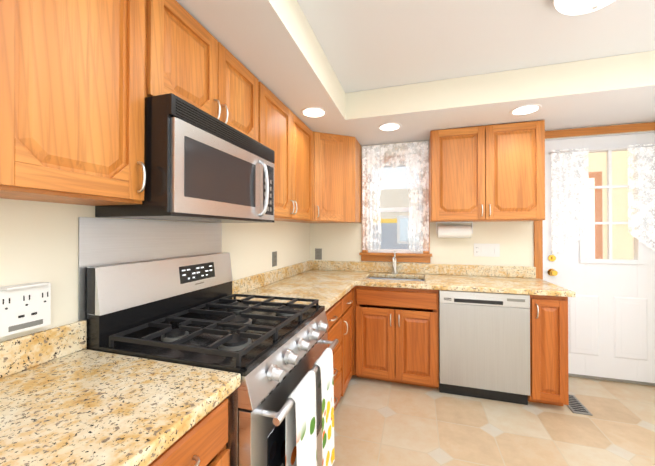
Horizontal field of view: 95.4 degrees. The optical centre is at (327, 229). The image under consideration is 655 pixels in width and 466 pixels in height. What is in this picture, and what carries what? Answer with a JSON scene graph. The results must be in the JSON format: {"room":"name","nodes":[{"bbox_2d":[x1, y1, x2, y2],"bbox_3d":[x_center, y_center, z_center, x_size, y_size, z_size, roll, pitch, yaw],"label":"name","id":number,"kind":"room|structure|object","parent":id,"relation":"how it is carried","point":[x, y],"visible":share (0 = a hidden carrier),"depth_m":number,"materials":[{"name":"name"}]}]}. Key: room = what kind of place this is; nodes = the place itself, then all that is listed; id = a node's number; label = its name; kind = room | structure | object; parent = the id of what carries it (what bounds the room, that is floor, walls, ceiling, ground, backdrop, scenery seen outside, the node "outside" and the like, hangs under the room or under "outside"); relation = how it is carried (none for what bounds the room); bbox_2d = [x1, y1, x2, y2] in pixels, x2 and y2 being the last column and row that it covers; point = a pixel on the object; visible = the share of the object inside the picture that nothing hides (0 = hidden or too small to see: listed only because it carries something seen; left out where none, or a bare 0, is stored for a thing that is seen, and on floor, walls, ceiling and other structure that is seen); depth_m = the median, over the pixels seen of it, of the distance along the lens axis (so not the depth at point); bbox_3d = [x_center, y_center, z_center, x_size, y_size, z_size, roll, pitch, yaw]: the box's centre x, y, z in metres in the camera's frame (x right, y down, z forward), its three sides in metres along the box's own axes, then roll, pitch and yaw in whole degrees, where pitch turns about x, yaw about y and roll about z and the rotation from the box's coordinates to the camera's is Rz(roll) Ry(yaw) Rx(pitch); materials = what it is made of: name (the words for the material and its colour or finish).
{"room":"kitchen","nodes":[
{"label":"kitchen","id":0,"kind":"room"},
{"bbox_2d":[0,198,309,348],"bbox_3d":[-0.937,0.082,1.013,0.120,2.370,4.988,0,0,17],"label":"wall","id":1,"kind":"structure","parent":0,"point":[38,241],"depth_m":0.99,"materials":[{"name":"beige paint"}]},
{"bbox_2d":[0,282,50,336],"bbox_3d":[-0.889,0.228,0.874,0.048,0.134,0.120,0,0,17],"label":"electrical outlet","id":2,"kind":"object","parent":1,"relation":"attached to","point":[25,307],"visible":1,"depth_m":0.87,"materials":[{"name":"white plastic"}]},
{"bbox_2d":[0,0,145,205],"bbox_3d":[-0.776,-0.488,0.848,0.282,0.798,0.414,0,0,17],"label":"upper cabinet","id":3,"kind":"object","parent":1,"relation":"attached to","point":[72,101],"visible":1,"depth_m":0.80,"materials":[{"name":"brown wood"}]},
{"bbox_2d":[78,217,221,320],"bbox_3d":[-0.750,0.163,1.409,0.004,0.411,0.785,0,0,17],"label":"backsplash","id":4,"kind":"structure","parent":1,"relation":"attached to","point":[105,241],"depth_m":1.24,"materials":[{"name":"silver metal"}]},
{"bbox_2d":[145,0,257,141],"bbox_3d":[-0.607,-0.669,1.407,0.282,0.428,0.747,0,0,17],"label":"upper cabinet","id":5,"kind":"object","parent":1,"relation":"attached to","point":[190,59],"visible":0.62,"depth_m":1.24,"materials":[{"name":"brown wood"}]},
{"bbox_2d":[95,93,274,222],"bbox_3d":[-0.548,-0.248,1.386,0.403,0.408,0.744,0,0,17],"label":"microwave","id":6,"kind":"object","parent":5,"relation":"attached to","point":[201,165],"visible":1,"depth_m":1.11,"materials":[{"name":"silver metal"}]},
{"bbox_2d":[272,251,276,266],"bbox_3d":[-0.433,0.239,2.449,0.009,0.120,0.075,0,0,17],"label":"electrical outlet","id":7,"kind":"object","parent":1,"relation":"attached to","point":[274,258],"visible":1,"depth_m":2.44,"materials":[{"name":"grey plastic"}]},
{"bbox_2d":[258,81,312,220],"bbox_3d":[-0.364,-0.479,2.210,0.282,0.798,0.930,0,0,17],"label":"upper cabinet","id":8,"kind":"object","parent":1,"relation":"attached to","point":[285,133],"visible":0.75,"depth_m":2.12,"materials":[{"name":"brown wood"}]},
{"bbox_2d":[176,0,654,145],"bbox_3d":[0.676,-0.998,0.533,3.246,0.213,4.744,0,0,17],"label":"ceiling","id":9,"kind":"structure","parent":0,"point":[274,48],"depth_m":2.01,"materials":[{"name":"white paint"}]},
{"bbox_2d":[301,107,326,117],"bbox_3d":[-0.102,-0.877,2.226,0.200,0.006,0.200,0,0,17],"label":"recessed light","id":10,"kind":"object","parent":9,"relation":"in","point":[314,112],"visible":1,"depth_m":2.22,"materials":[{"name":"white paint"}]},
{"bbox_2d":[378,122,401,130],"bbox_3d":[0.529,-0.875,2.534,0.200,0.006,0.200,0,0,17],"label":"recessed light","id":11,"kind":"object","parent":9,"relation":"in","point":[391,126],"visible":1,"depth_m":2.51,"materials":[{"name":"white paint"}]},
{"bbox_2d":[509,104,541,114],"bbox_3d":[1.448,-0.877,2.180,0.200,0.006,0.200,0,0,17],"label":"recessed light","id":12,"kind":"object","parent":9,"relation":"in","point":[526,109],"visible":1,"depth_m":2.16,"materials":[{"name":"white paint"}]},
{"bbox_2d":[297,0,654,92],"bbox_3d":[0.676,-1.156,0.534,3.490,0.100,4.988,0,0,17],"label":"ceiling","id":13,"kind":"structure","parent":0,"point":[370,44],"depth_m":1.69,"materials":[{"name":"white paint"}]},
{"bbox_2d":[551,0,614,14],"bbox_3d":[1.170,-1.037,1.304,0.304,0.128,0.304,0,0,17],"label":"flush ceiling light","id":14,"kind":"object","parent":13,"relation":"attached to","point":[572,7],"visible":1,"depth_m":1.34,"materials":[{"name":"white glass"}]},
{"bbox_2d":[310,122,654,266],"bbox_3d":[1.381,0.095,2.856,3.250,2.370,0.120,0,0,17],"label":"wall","id":15,"kind":"structure","parent":0,"point":[343,241],"depth_m":2.84,"materials":[{"name":"beige paint"}]},
{"bbox_2d":[315,248,321,259],"bbox_3d":[-0.098,0.262,3.232,0.075,0.120,0.009,0,0,17],"label":"electrical outlet","id":16,"kind":"object","parent":15,"relation":"attached to","point":[318,254],"visible":1,"depth_m":3.23,"materials":[{"name":"grey plastic"}]},
{"bbox_2d":[288,131,360,222],"bbox_3d":[-0.005,-0.474,2.903,0.569,0.798,0.595,0,0,17],"label":"upper cabinet","id":17,"kind":"object","parent":15,"relation":"attached to","point":[336,178],"visible":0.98,"depth_m":2.72,"materials":[{"name":"brown wood"}]},
{"bbox_2d":[368,161,422,253],"bbox_3d":[0.691,-0.227,3.049,0.536,0.921,0.083,0,0,17],"label":"kitchen window","id":18,"kind":"structure","parent":15,"relation":"in","point":[398,210],"depth_m":3.05,"materials":[{"name":"clear glass"}]},
{"bbox_2d":[359,153,431,262],"bbox_3d":[0.676,-0.214,3.000,0.710,1.070,0.075,0,0,17],"label":"window frame","id":19,"kind":"structure","parent":15,"relation":"attached to","point":[425,256],"depth_m":2.97,"materials":[{"name":"brown wood"}]},
{"bbox_2d":[365,142,428,148],"bbox_3d":[0.671,-0.840,2.986,0.650,0.012,0.049,0,0,17],"label":"curtain rod","id":20,"kind":"object","parent":15,"relation":"attached to","point":[398,145],"visible":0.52,"depth_m":2.94,"materials":[{"name":"white paint"}]},
{"bbox_2d":[362,146,383,249],"bbox_3d":[0.461,-0.324,3.027,0.222,1.060,0.018,0,0,17],"label":"window curtain","id":21,"kind":"object","parent":20,"relation":"hanging from","point":[367,212],"visible":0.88,"depth_m":3.03,"materials":[{"name":"white fabric"}]},
{"bbox_2d":[362,141,427,178],"bbox_3d":[0.660,-0.677,2.949,0.640,0.355,0.018,0,0,17],"label":"curtain valance","id":22,"kind":"object","parent":20,"relation":"hanging from","point":[410,162],"visible":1,"depth_m":2.95,"materials":[{"name":"white fabric"}]},
{"bbox_2d":[405,141,428,250],"bbox_3d":[0.871,-0.325,2.903,0.222,1.060,0.018,0,0,17],"label":"window curtain","id":23,"kind":"object","parent":20,"relation":"hanging from","point":[415,219],"visible":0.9,"depth_m":2.90,"materials":[{"name":"white fabric"}]},
{"bbox_2d":[474,243,499,256],"bbox_3d":[1.474,0.187,2.757,0.208,0.120,0.011,0,0,17],"label":"switch plate","id":24,"kind":"object","parent":15,"relation":"attached to","point":[487,250],"visible":1,"depth_m":2.75,"materials":[{"name":"white plastic"}]},
{"bbox_2d":[429,120,544,221],"bbox_3d":[1.356,-0.476,2.616,0.862,0.798,0.357,0,0,17],"label":"upper cabinet","id":25,"kind":"object","parent":15,"relation":"attached to","point":[491,173],"visible":1,"depth_m":2.47,"materials":[{"name":"brown wood"}]},
{"bbox_2d":[436,222,472,237],"bbox_3d":[1.167,0.000,2.748,0.312,0.149,0.116,0,0,17],"label":"paper towel","id":26,"kind":"object","parent":25,"relation":"attached to","point":[456,231],"visible":1,"depth_m":2.71,"materials":[{"name":"white paper"}]},
{"bbox_2d":[534,122,654,279],"bbox_3d":[2.357,0.204,2.549,1.054,2.147,0.136,0,0,17],"label":"door frame","id":27,"kind":"structure","parent":15,"relation":"attached to","point":[538,225],"depth_m":2.56,"materials":[{"name":"brown wood"}]},
{"bbox_2d":[543,132,654,385],"bbox_3d":[2.343,0.236,2.504,0.900,2.058,0.106,0,0,17],"label":"back door","id":28,"kind":"structure","parent":15,"relation":"in","point":[611,320],"depth_m":2.51,"materials":[{"name":"white paint"}]},
{"bbox_2d":[549,145,654,153],"bbox_3d":[2.343,-0.676,2.499,0.815,0.012,0.038,0,0,17],"label":"curtain rod","id":29,"kind":"object","parent":28,"relation":"attached to","point":[603,149],"visible":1,"depth_m":2.49,"materials":[{"name":"white paint"}]},
{"bbox_2d":[551,148,588,254],"bbox_3d":[2.084,-0.239,2.562,0.272,0.913,0.014,0,0,17],"label":"door curtain","id":30,"kind":"object","parent":29,"relation":"hanging from","point":[572,226],"visible":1,"depth_m":2.56,"materials":[{"name":"white fabric"}]},
{"bbox_2d":[627,144,654,250],"bbox_3d":[2.598,-0.240,2.406,0.273,0.913,0.014,0,0,17],"label":"door curtain","id":31,"kind":"object","parent":29,"relation":"hanging from","point":[643,170],"visible":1,"depth_m":2.42,"materials":[{"name":"white fabric"}]},
{"bbox_2d":[332,373,654,465],"bbox_3d":[0.676,1.294,0.517,3.490,0.060,4.988,0,0,17],"label":"floor","id":32,"kind":"structure","parent":0,"point":[381,423],"depth_m":1.91,"materials":[{"name":"tile"}]},
{"bbox_2d":[148,398,229,465],"bbox_3d":[-0.613,0.859,0.755,0.642,0.813,0.412,0,0,17],"label":"base cabinet","id":33,"kind":"object","parent":32,"relation":"on","point":[203,441],"visible":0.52,"depth_m":0.76,"materials":[{"name":"brown wood"}]},
{"bbox_2d":[0,320,240,465],"bbox_3d":[-0.618,0.383,0.750,0.638,0.137,0.436,0,0,17],"label":"countertop","id":34,"kind":"structure","parent":33,"relation":"on","point":[67,398],"depth_m":0.72,"materials":[{"name":"stone"}]},
{"bbox_2d":[87,253,338,465],"bbox_3d":[-0.389,0.701,1.315,0.728,1.136,0.779,0,0,17],"label":"range","id":35,"kind":"object","parent":32,"relation":"on","point":[188,310],"visible":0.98,"depth_m":1.11,"materials":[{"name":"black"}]},
{"bbox_2d":[285,371,316,465],"bbox_3d":[-0.088,0.864,1.074,0.050,0.618,0.208,0,0,17],"label":"hanging towel","id":36,"kind":"object","parent":35,"relation":"hanging from","point":[301,442],"visible":0.94,"depth_m":1.05,"materials":[{"name":"white fabric"}]},
{"bbox_2d":[312,348,334,465],"bbox_3d":[-0.016,0.815,1.313,0.050,0.518,0.186,0,0,17],"label":"hanging towel","id":37,"kind":"object","parent":35,"relation":"hanging from","point":[324,394],"visible":0.9,"depth_m":1.32,"materials":[{"name":"white fabric"}]},
{"bbox_2d":[325,300,341,410],"bbox_3d":[-0.248,0.867,1.964,0.642,0.813,0.542,0,0,17],"label":"base cabinet","id":38,"kind":"object","parent":32,"relation":"on","point":[334,314],"visible":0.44,"depth_m":1.99,"materials":[{"name":"brown wood"}]},
{"bbox_2d":[339,290,352,399],"bbox_3d":[-0.114,0.870,2.405,0.642,0.813,0.376,0,0,17],"label":"base cabinet","id":39,"kind":"object","parent":32,"relation":"on","point":[346,343],"visible":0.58,"depth_m":2.30,"materials":[{"name":"brown wood"}]},
{"bbox_2d":[351,287,354,374],"bbox_3d":[0.017,0.873,2.881,0.618,0.813,0.606,0,0,17],"label":"base cabinet","id":40,"kind":"object","parent":32,"relation":"on","point":[353,290],"visible":0.05,"depth_m":2.52,"materials":[{"name":"brown wood"}]},
{"bbox_2d":[355,277,438,387],"bbox_3d":[0.628,0.872,2.678,0.665,0.813,0.642,0,0,17],"label":"base cabinet","id":41,"kind":"object","parent":32,"relation":"on","point":[396,335],"visible":0.92,"depth_m":2.40,"materials":[{"name":"brown wood"}]},
{"bbox_2d":[232,264,359,311],"bbox_3d":[-0.192,0.392,2.120,0.660,0.137,0.870,0,0,17],"label":"countertop","id":42,"kind":"structure","parent":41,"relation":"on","point":[328,284],"depth_m":2.25,"materials":[{"name":"stone"}]},
{"bbox_2d":[298,260,575,296],"bbox_3d":[0.747,0.396,2.636,2.160,0.137,0.659,0,0,17],"label":"countertop","id":43,"kind":"structure","parent":41,"relation":"on","point":[523,280],"depth_m":2.64,"materials":[{"name":"stone"}]},
{"bbox_2d":[392,251,397,273],"bbox_3d":[0.637,0.315,2.849,0.060,0.225,0.227,0,0,17],"label":"faucet","id":44,"kind":"object","parent":43,"relation":"on","point":[394,263],"visible":1,"depth_m":2.91,"materials":[{"name":"silver metal"}]},
{"bbox_2d":[368,277,424,280],"bbox_3d":[0.616,0.545,2.709,0.534,0.154,0.364,0,0,17],"label":"sink bowl","id":45,"kind":"object","parent":43,"relation":"attached to","point":[396,279],"visible":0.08,"depth_m":2.87,"materials":[{"name":"metal"}]},
{"bbox_2d":[439,290,529,404],"bbox_3d":[1.240,0.874,2.493,0.604,0.807,0.606,0,0,17],"label":"dishwasher","id":46,"kind":"object","parent":32,"relation":"on","point":[484,345],"visible":0.9,"depth_m":2.21,"materials":[{"name":"silver metal"}]},
{"bbox_2d":[528,295,568,405],"bbox_3d":[1.647,0.870,2.370,0.236,0.813,0.642,0,0,17],"label":"base cabinet","id":47,"kind":"object","parent":32,"relation":"on","point":[548,349],"visible":0.62,"depth_m":2.10,"materials":[{"name":"brown wood"}]},
{"bbox_2d":[567,394,592,415],"bbox_3d":[1.800,1.270,2.179,0.110,0.009,0.260,0,0,17],"label":"floor vent","id":48,"kind":"object","parent":32,"relation":"in","point":[576,405],"visible":0.67,"depth_m":2.12,"materials":[{"name":"grey metal"}]},
{"label":"outside","id":49,"kind":"structure","parent":0,"visible":0},
{"bbox_2d":[373,167,418,248],"bbox_3d":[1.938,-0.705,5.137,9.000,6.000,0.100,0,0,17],"label":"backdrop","id":50,"kind":"structure","parent":49,"point":[393,185],"depth_m":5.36,"materials":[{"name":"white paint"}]},
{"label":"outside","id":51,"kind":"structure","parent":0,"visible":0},
{"bbox_2d":[585,151,633,258],"bbox_3d":[2.885,0.013,3.425,2.600,2.660,1.820,0,0,17],"label":"porch","id":52,"kind":"object","parent":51,"point":[596,174],"depth_m":4.04,"materials":[{"name":"beige"}]}
]}

